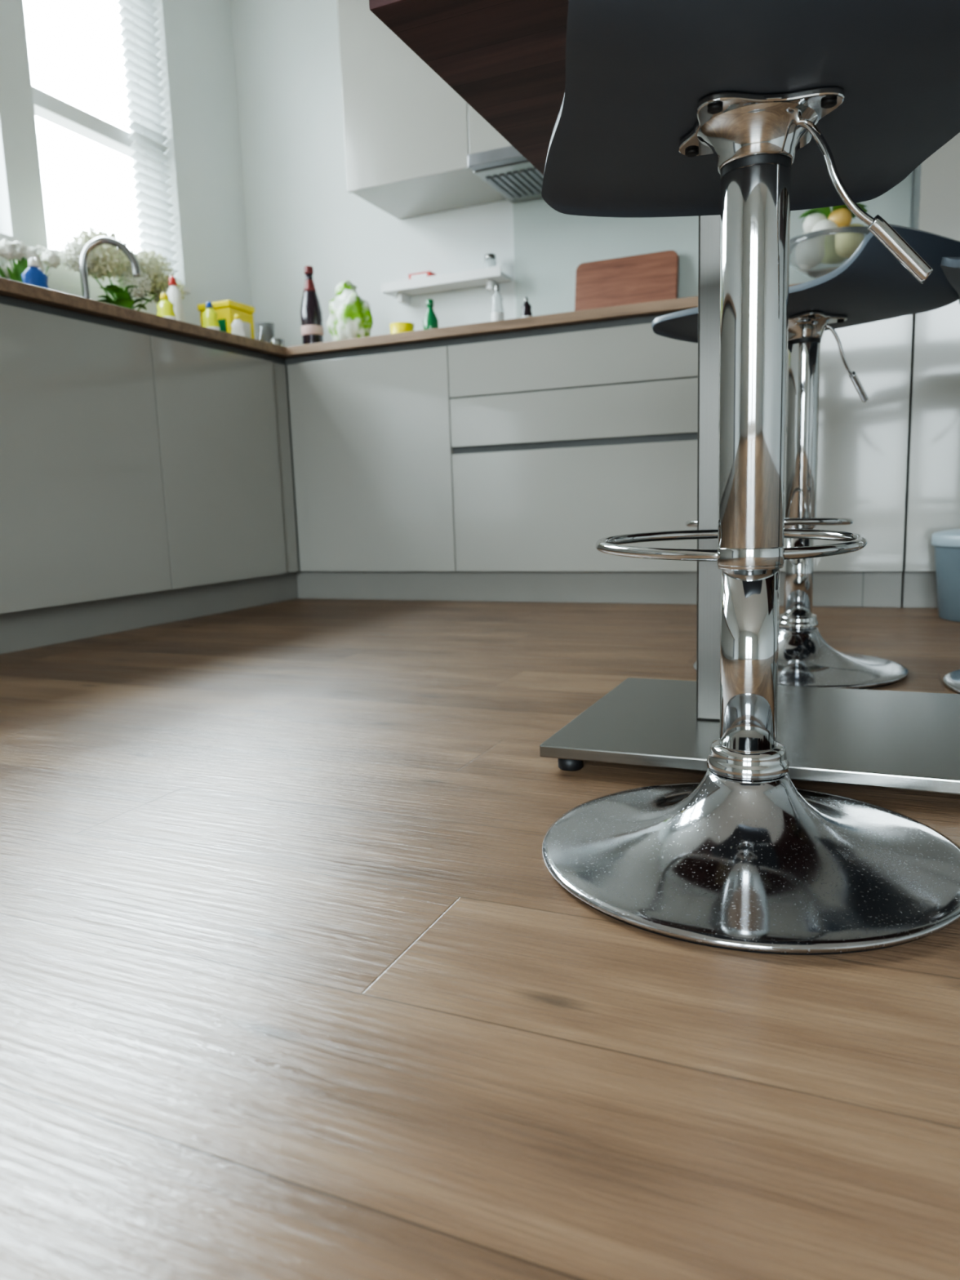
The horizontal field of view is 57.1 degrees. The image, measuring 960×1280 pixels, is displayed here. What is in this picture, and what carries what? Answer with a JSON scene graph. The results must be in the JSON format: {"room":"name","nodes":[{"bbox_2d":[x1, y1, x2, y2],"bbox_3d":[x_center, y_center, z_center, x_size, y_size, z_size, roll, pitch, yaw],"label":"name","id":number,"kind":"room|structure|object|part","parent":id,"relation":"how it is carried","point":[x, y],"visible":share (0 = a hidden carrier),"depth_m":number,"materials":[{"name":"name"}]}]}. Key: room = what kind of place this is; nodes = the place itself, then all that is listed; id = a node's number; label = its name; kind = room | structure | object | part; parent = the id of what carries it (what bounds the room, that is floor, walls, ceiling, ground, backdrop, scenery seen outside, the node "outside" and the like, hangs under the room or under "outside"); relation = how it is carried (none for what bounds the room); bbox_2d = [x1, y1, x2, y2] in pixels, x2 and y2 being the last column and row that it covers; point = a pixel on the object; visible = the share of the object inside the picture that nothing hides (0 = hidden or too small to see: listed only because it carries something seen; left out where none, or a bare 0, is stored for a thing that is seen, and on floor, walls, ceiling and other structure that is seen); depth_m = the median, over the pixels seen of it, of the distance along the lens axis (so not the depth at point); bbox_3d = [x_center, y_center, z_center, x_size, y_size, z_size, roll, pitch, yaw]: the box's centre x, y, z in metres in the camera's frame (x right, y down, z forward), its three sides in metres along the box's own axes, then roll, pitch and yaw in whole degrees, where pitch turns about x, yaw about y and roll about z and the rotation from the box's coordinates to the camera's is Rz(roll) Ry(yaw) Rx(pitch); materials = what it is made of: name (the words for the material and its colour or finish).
{"room":"kitchen","nodes":[
{"label":"kitchen","id":0,"kind":"room"},
{"bbox_2d":[0,0,251,325],"bbox_3d":[-2.467,-1.051,1.043,0.220,2.600,6.620,2,10,24],"label":"wall","id":1,"kind":"structure","parent":0,"point":[196,43],"depth_m":3.60,"materials":[{"name":"white paint"}]},
{"bbox_2d":[0,232,18,242],"bbox_3d":[-1.698,-1.243,2.563,0.110,0.022,0.738,2,10,24],"label":"sill","id":2,"kind":"structure","parent":1,"relation":"attached to","point":[10,238],"depth_m":2.84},
{"bbox_2d":[53,248,191,294],"bbox_3d":[-1.360,-1.372,3.321,0.110,0.022,0.658,2,10,24],"label":"sill","id":3,"kind":"structure","parent":1,"relation":"attached to","point":[187,291],"depth_m":3.57,"materials":[{"name":"white"}]},
{"bbox_2d":[115,0,179,282],"bbox_3d":[-1.297,-2.005,3.441,0.050,1.152,0.193,2,10,24],"label":"blind","id":4,"kind":"object","parent":1,"relation":"attached to","point":[138,21],"visible":0.87,"depth_m":3.44,"materials":[{"name":"white plastic"}]},
{"bbox_3d":[-1.308,-1.980,3.416,0.003,1.110,0.003,-8,11,-35],"label":"cord","id":5,"kind":"part","parent":4,"relation":"part of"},
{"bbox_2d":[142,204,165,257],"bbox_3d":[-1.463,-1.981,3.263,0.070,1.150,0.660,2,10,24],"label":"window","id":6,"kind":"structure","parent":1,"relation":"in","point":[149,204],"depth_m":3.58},
{"bbox_2d":[31,85,135,157],"bbox_3d":[-1.456,-1.907,3.272,0.076,0.060,0.560,2,10,24],"label":"transom","id":7,"kind":"object","parent":6,"relation":"attached to","point":[49,108],"visible":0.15,"depth_m":3.22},
{"bbox_2d":[0,598,959,1279],"bbox_3d":[0.331,0.353,0.034,5.800,0.050,6.620,2,10,24],"label":"floor","id":8,"kind":"structure","parent":0,"point":[297,980],"depth_m":0.61,"materials":[{"name":"laminate"}]},
{"bbox_2d":[0,294,298,653],"bbox_3d":[-1.526,-0.391,2.175,0.627,0.888,4.017,2,10,24],"label":"base cabinet","id":9,"kind":"object","parent":8,"relation":"on","point":[146,477],"visible":0.96,"depth_m":2.56,"materials":[{"name":"white laminate"}]},
{"bbox_3d":[-1.092,-0.482,2.399,0.020,0.754,0.596,2,10,24],"label":"door panel","id":10,"kind":"part","parent":9,"relation":"part of","materials":[{"name":"white laminate"}]},
{"bbox_3d":[-0.852,-0.574,2.936,0.020,0.754,0.586,2,10,24],"label":"door panel","id":11,"kind":"part","parent":9,"relation":"part of","materials":[{"name":"white laminate"}]},
{"bbox_2d":[0,277,804,358],"bbox_3d":[-0.606,-0.812,1.682,2.681,0.031,4.038,2,10,24],"label":"countertop","id":12,"kind":"structure","parent":9,"relation":"on","point":[10,288],"depth_m":2.75,"materials":[{"name":"brown wood"}]},
{"bbox_2d":[0,238,61,282],"bbox_3d":[-1.448,-1.125,2.804,0.144,0.297,0.240,2,10,24],"label":"potted flower","id":13,"kind":"object","parent":12,"relation":"on","point":[9,251],"visible":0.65,"depth_m":2.75,"materials":[{"name":"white plant"}]},
{"bbox_3d":[-1.445,-1.123,2.745,0.004,0.154,0.081,-2,9,-3],"label":"blossom stem","id":14,"kind":"part","parent":13,"relation":"part of","materials":[{"name":"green plant"}]},
{"bbox_2d":[21,257,48,288],"bbox_3d":[-1.321,-1.042,2.628,0.082,0.180,0.049,-8,11,-33],"label":"liquid bottle","id":15,"kind":"object","parent":12,"relation":"on","point":[33,275],"visible":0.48,"depth_m":2.61,"materials":[{"name":"blue plastic"}]},
{"bbox_2d":[79,236,140,298],"bbox_3d":[-1.202,-1.139,2.824,0.205,0.304,0.100,-1,9,4],"label":"kitchen faucet","id":16,"kind":"object","parent":12,"relation":"on","point":[95,242],"visible":0.7,"depth_m":2.83,"materials":[{"name":"metal"}]},
{"bbox_2d":[57,225,184,311],"bbox_3d":[-1.250,-1.226,3.127,0.212,0.386,0.530,2,10,24],"label":"flower vase","id":17,"kind":"object","parent":12,"relation":"on","point":[107,260],"visible":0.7,"depth_m":3.09,"materials":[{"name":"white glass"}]},
{"bbox_3d":[-1.302,-1.162,3.032,0.006,0.253,0.185,1,9,18],"label":"stem","id":18,"kind":"part","parent":17,"relation":"part of","materials":[{"name":"green plant"}]},
{"bbox_3d":[-1.283,-1.184,3.074,0.006,0.282,0.106,0,9,14],"label":"stem","id":19,"kind":"part","parent":17,"relation":"part of","materials":[{"name":"green plant"}]},
{"bbox_3d":[-1.214,-1.181,3.232,0.006,0.223,0.185,3,10,29],"label":"stem","id":20,"kind":"part","parent":17,"relation":"part of","materials":[{"name":"green plant"}]},
{"bbox_2d":[156,293,176,319],"bbox_3d":[-1.029,-1.068,2.892,0.074,0.130,0.044,2,10,24],"label":"dish soap bottle","id":21,"kind":"object","parent":12,"relation":"on","point":[165,307],"visible":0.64,"depth_m":2.87,"materials":[{"name":"plastic"}]},
{"bbox_2d":[166,275,185,322],"bbox_3d":[-1.036,-1.124,2.997,0.070,0.210,0.042,2,10,24],"label":"dish soap bottle","id":22,"kind":"object","parent":12,"relation":"on","point":[175,295],"visible":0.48,"depth_m":2.98,"materials":[{"name":"white plastic"}]},
{"bbox_2d":[202,301,219,330],"bbox_3d":[-0.951,-1.115,3.115,0.070,0.150,0.042,2,10,24],"label":"detergent bottle","id":23,"kind":"object","parent":12,"relation":"on","point":[210,315],"visible":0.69,"depth_m":3.10,"materials":[{"name":"plastic"}]},
{"bbox_2d":[197,299,254,338],"bbox_3d":[-0.952,-1.167,3.334,0.150,0.185,0.150,2,10,24],"label":"box","id":24,"kind":"object","parent":12,"relation":"on","point":[226,310],"visible":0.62,"depth_m":3.26,"materials":[{"name":"yellow plastic"}]},
{"bbox_3d":[-0.954,-1.246,3.322,0.150,0.024,0.150,2,10,24],"label":"lid","id":25,"kind":"part","parent":24,"relation":"part of","materials":[{"name":"yellow plastic"}]},
{"bbox_2d":[231,314,246,337],"bbox_3d":[-0.874,-1.115,3.192,0.062,0.120,0.037,2,10,24],"label":"hand soap bottle","id":26,"kind":"object","parent":12,"relation":"on","point":[237,326],"visible":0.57,"depth_m":3.18,"materials":[{"name":"white plastic"}]},
{"bbox_2d":[255,322,275,342],"bbox_3d":[-0.839,-1.168,3.466,0.072,0.140,0.072,2,10,24],"label":"drinking glass","id":27,"kind":"object","parent":12,"relation":"on","point":[265,331],"visible":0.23,"depth_m":3.43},
{"bbox_2d":[269,338,284,346],"bbox_3d":[-0.774,-1.115,3.369,0.056,0.060,0.056,2,10,24],"label":"egg cup","id":28,"kind":"object","parent":12,"relation":"on","point":[277,341],"visible":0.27,"depth_m":3.34,"materials":[{"name":"metal"}]},
{"bbox_2d":[300,265,324,344],"bbox_3d":[-0.671,-1.295,3.514,0.088,0.364,0.088,-10,12,-43],"label":"wine bottle","id":29,"kind":"object","parent":12,"relation":"on","point":[311,313],"visible":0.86,"depth_m":3.48,"materials":[{"name":"glass"}]},
{"bbox_2d":[326,280,373,341],"bbox_3d":[-0.497,-1.238,3.391,0.190,0.278,0.122,4,11,35],"label":"bag","id":30,"kind":"object","parent":12,"relation":"on","point":[350,317],"visible":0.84,"depth_m":3.35,"materials":[{"name":"plastic"}]},
{"bbox_2d":[389,321,413,333],"bbox_3d":[-0.285,-1.119,3.239,0.090,0.075,0.090,2,10,24],"label":"tub","id":31,"kind":"object","parent":12,"relation":"on","point":[402,326],"visible":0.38,"depth_m":3.20,"materials":[{"name":"yellow plastic"}]},
{"bbox_2d":[422,298,438,329],"bbox_3d":[-0.178,-1.151,3.186,0.056,0.147,0.056,2,10,24],"label":"olive oil bottle","id":32,"kind":"object","parent":12,"relation":"on","point":[430,321],"visible":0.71,"depth_m":3.17,"materials":[{"name":"green glass"}]},
{"bbox_2d":[574,249,679,311],"bbox_3d":[0.537,-1.268,3.270,0.385,0.298,0.071,2,10,24],"label":"cutting board","id":33,"kind":"object","parent":12,"relation":"on","point":[650,277],"visible":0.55,"depth_m":3.26,"materials":[{"name":"brown wood"}]},
{"bbox_2d":[789,203,870,279],"bbox_3d":[1.088,-1.184,2.726,0.300,0.270,0.300,2,10,24],"label":"fruit bowl","id":34,"kind":"object","parent":12,"relation":"on","point":[829,239],"visible":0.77,"depth_m":2.65,"materials":[{"name":"clear glass"}]},
{"bbox_3d":[0.345,-1.077,3.059,0.580,0.006,0.470,2,10,24],"label":"cooktop","id":35,"kind":"object","parent":12,"relation":"in","visible":0},
{"bbox_2d":[491,284,504,321],"bbox_3d":[0.061,-1.155,3.078,0.045,0.160,0.045,2,10,24],"label":"bottle","id":36,"kind":"object","parent":35,"relation":"on","point":[497,309],"visible":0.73,"depth_m":3.06,"materials":[{"name":"clear plastic"}]},
{"bbox_2d":[520,297,532,317],"bbox_3d":[0.162,-1.130,3.060,0.041,0.110,0.041,2,10,24],"label":"pepper mill","id":37,"kind":"object","parent":35,"relation":"on","point":[526,307],"visible":0.64,"depth_m":3.04,"materials":[{"name":"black plastic"}]},
{"bbox_2d":[284,312,913,607],"bbox_3d":[0.356,-0.609,3.166,2.103,0.888,0.647,2,10,24],"label":"base cabinet","id":38,"kind":"object","parent":8,"relation":"on","point":[491,467],"visible":0.64,"depth_m":2.89,"materials":[{"name":"white laminate"}]},
{"bbox_3d":[-0.369,-0.622,3.139,0.598,0.754,0.020,2,10,24],"label":"corner door","id":39,"kind":"part","parent":38,"relation":"part of","materials":[{"name":"white laminate"}]},
{"bbox_3d":[0.308,-0.887,2.792,0.896,0.168,0.020,2,10,24],"label":"drawer","id":40,"kind":"part","parent":38,"relation":"part of","materials":[{"name":"white laminate"}]},
{"bbox_3d":[0.314,-0.721,2.818,0.896,0.160,0.020,2,10,24],"label":"drawer","id":41,"kind":"part","parent":38,"relation":"part of","materials":[{"name":"white laminate"}]},
{"bbox_3d":[0.324,-0.423,2.864,0.896,0.399,0.020,2,10,24],"label":"drawer","id":42,"kind":"part","parent":38,"relation":"part of","materials":[{"name":"white laminate"}]},
{"bbox_3d":[0.961,-0.576,2.554,0.501,0.754,0.020,2,10,24],"label":"door","id":43,"kind":"part","parent":38,"relation":"part of","materials":[{"name":"white laminate"}]},
{"bbox_2d":[368,0,959,794],"bbox_3d":[0.681,-0.294,0.987,1.467,0.912,0.580,2,10,24],"label":"bar table","id":44,"kind":"object","parent":8,"relation":"on","point":[506,59],"visible":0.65,"depth_m":1.13,"materials":[{"name":"brown wood"}]},
{"bbox_3d":[0.336,-0.305,1.172,0.080,0.831,0.080,2,10,24],"label":"post","id":45,"kind":"part","parent":44,"relation":"part of","materials":[{"name":"metal"}]},
{"bbox_3d":[0.708,0.125,1.081,1.187,0.016,0.446,2,10,24],"label":"plate","id":46,"kind":"part","parent":44,"relation":"part of","materials":[{"name":"metal"}]},
{"bbox_2d":[541,0,959,955],"bbox_3d":[0.249,-0.160,0.796,0.409,0.735,0.529,-2,9,2],"label":"bar stool","id":47,"kind":"object","parent":8,"relation":"on","point":[750,113],"visible":1,"depth_m":0.75,"materials":[{"name":"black metal"}]},
{"bbox_3d":[0.250,-0.474,0.726,0.383,0.093,0.481,-2,9,2],"label":"seat","id":48,"kind":"part","parent":47,"relation":"part of","materials":[{"name":"grey plastic"}]},
{"bbox_3d":[0.232,-0.434,0.742,0.115,0.006,0.115,-2,9,2],"label":"mount plate","id":49,"kind":"part","parent":47,"relation":"part of","materials":[{"name":"silver metal"}]},
{"bbox_3d":[0.283,-0.376,0.711,0.075,0.096,0.018,2,10,26],"label":"lever rod","id":50,"kind":"part","parent":47,"relation":"part of","materials":[{"name":"silver metal"}]},
{"bbox_3d":[0.338,-0.314,0.708,0.051,0.054,0.013,-1,9,5],"label":"lever handle","id":51,"kind":"part","parent":47,"relation":"part of","materials":[{"name":"silver metal"}]},
{"bbox_2d":[651,223,959,688],"bbox_3d":[0.578,-0.299,1.622,0.488,0.735,0.489,-8,11,-35],"label":"bar stool","id":52,"kind":"object","parent":8,"relation":"on","point":[872,285],"visible":0.71,"depth_m":1.59,"materials":[{"name":"black metal"}]},
{"bbox_3d":[0.610,-0.622,1.602,0.383,0.093,0.481,-8,11,-35],"label":"seat","id":53,"kind":"part","parent":52,"relation":"part of","materials":[{"name":"grey plastic"}]},
{"bbox_3d":[0.590,-0.580,1.605,0.115,0.006,0.115,-8,11,-35],"label":"mount plate","id":54,"kind":"part","parent":52,"relation":"part of","materials":[{"name":"silver metal"}]},
{"bbox_3d":[0.655,-0.529,1.612,0.075,0.096,0.018,-4,9,-11],"label":"lever rod","id":55,"kind":"part","parent":52,"relation":"part of","materials":[{"name":"silver metal"}]},
{"bbox_3d":[0.706,-0.471,1.643,0.051,0.054,0.013,-8,10,-32],"label":"lever handle","id":56,"kind":"part","parent":52,"relation":"part of","materials":[{"name":"silver metal"}]},
{"bbox_2d":[901,132,959,608],"bbox_3d":[1.853,-1.253,2.388,1.212,2.300,0.647,2,10,24],"label":"tall cabinet","id":57,"kind":"object","parent":8,"relation":"on","point":[932,501],"visible":0.58,"depth_m":2.41,"materials":[{"name":"white laminate"}]},
{"bbox_2d":[931,528,959,622],"bbox_3d":[1.317,-0.177,2.263,0.290,0.249,0.290,2,10,24],"label":"waste bin","id":58,"kind":"object","parent":8,"relation":"on","point":[946,544],"visible":1,"depth_m":2.24,"materials":[{"name":"plastic"}]},
{"bbox_3d":[1.314,-0.264,2.250,0.290,0.041,0.290,2,10,24],"label":"lid","id":59,"kind":"part","parent":58,"relation":"part of","materials":[{"name":"plastic"}]},
{"bbox_2d":[939,257,959,693],"bbox_3d":[0.959,-0.277,1.397,0.409,0.735,0.529,4,10,32],"label":"bar stool","id":60,"kind":"object","parent":8,"relation":"on","point":[950,266],"visible":1,"depth_m":1.39,"materials":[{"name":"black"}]},
{"bbox_3d":[0.950,-0.598,1.372,0.383,0.093,0.481,4,10,32],"label":"seat","id":61,"kind":"part","parent":60,"relation":"part of","materials":[{"name":"grey plastic"}]},
{"bbox_2d":[230,0,914,346],"bbox_3d":[1.663,-1.481,2.918,6.240,2.600,0.220,2,10,24],"label":"wall","id":62,"kind":"structure","parent":0,"point":[300,211],"depth_m":3.75,"materials":[{"name":"white paint"}]},
{"bbox_2d":[337,0,511,219],"bbox_3d":[0.446,-2.063,3.016,1.909,0.800,0.397,2,10,24],"label":"upper cabinet","id":63,"kind":"object","parent":62,"relation":"attached to","point":[410,137],"visible":0.23,"depth_m":3.17,"materials":[{"name":"white laminate"}]},
{"bbox_3d":[-0.276,-2.056,3.131,0.496,0.800,0.020,2,10,24],"label":"door panel","id":64,"kind":"part","parent":63,"relation":"part of","materials":[{"name":"white laminate"}]},
{"bbox_3d":[0.227,-2.054,2.907,0.596,0.770,0.020,2,10,24],"label":"door panel","id":65,"kind":"part","parent":63,"relation":"part of","materials":[{"name":"white laminate"}]},
{"bbox_2d":[467,145,543,203],"bbox_3d":[0.306,-1.672,3.117,0.580,0.049,0.415,2,10,24],"label":"range hood","id":66,"kind":"object","parent":63,"relation":"attached to","point":[504,169],"visible":0.35,"depth_m":3.10,"materials":[{"name":"metal"}]},
{"bbox_2d":[381,265,511,305],"bbox_3d":[-0.138,-1.417,3.544,0.525,0.071,0.117,2,10,24],"label":"wall shelf","id":67,"kind":"object","parent":62,"relation":"attached to","point":[490,277],"visible":0.92,"depth_m":3.51,"materials":[{"name":"white wood"}]},
{"bbox_2d":[408,271,435,279],"bbox_3d":[-0.233,-1.460,3.578,0.100,0.048,0.062,2,10,24],"label":"packet","id":68,"kind":"object","parent":67,"relation":"on","point":[427,273],"visible":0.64,"depth_m":3.55,"materials":[{"name":"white plastic"}]},
{"bbox_2d":[484,253,496,267],"bbox_3d":[0.041,-1.466,3.455,0.048,0.080,0.048,2,10,24],"label":"spice jar","id":69,"kind":"object","parent":67,"relation":"on","point":[490,259],"visible":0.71,"depth_m":3.43,"materials":[{"name":"glass"}]},
{"bbox_3d":[0.040,-1.497,3.451,0.044,0.018,0.044,2,10,24],"label":"lid","id":70,"kind":"part","parent":69,"relation":"part of","materials":[{"name":"metal"}]},
{"bbox_2d":[484,258,496,267],"bbox_3d":[0.041,-1.457,3.457,0.048,0.062,0.048,2,10,24],"label":"jar","id":71,"kind":"object","parent":69,"relation":"attached to","point":[488,263],"depth_m":3.44,"materials":[{"name":"glass"}]},
{"bbox_2d":[512,171,912,318],"bbox_3d":[0.780,-1.403,3.198,1.403,0.578,0.008,2,10,24],"label":"backsplash","id":72,"kind":"structure","parent":62,"relation":"attached to","point":[550,245],"depth_m":3.34,"materials":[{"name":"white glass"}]}
]}

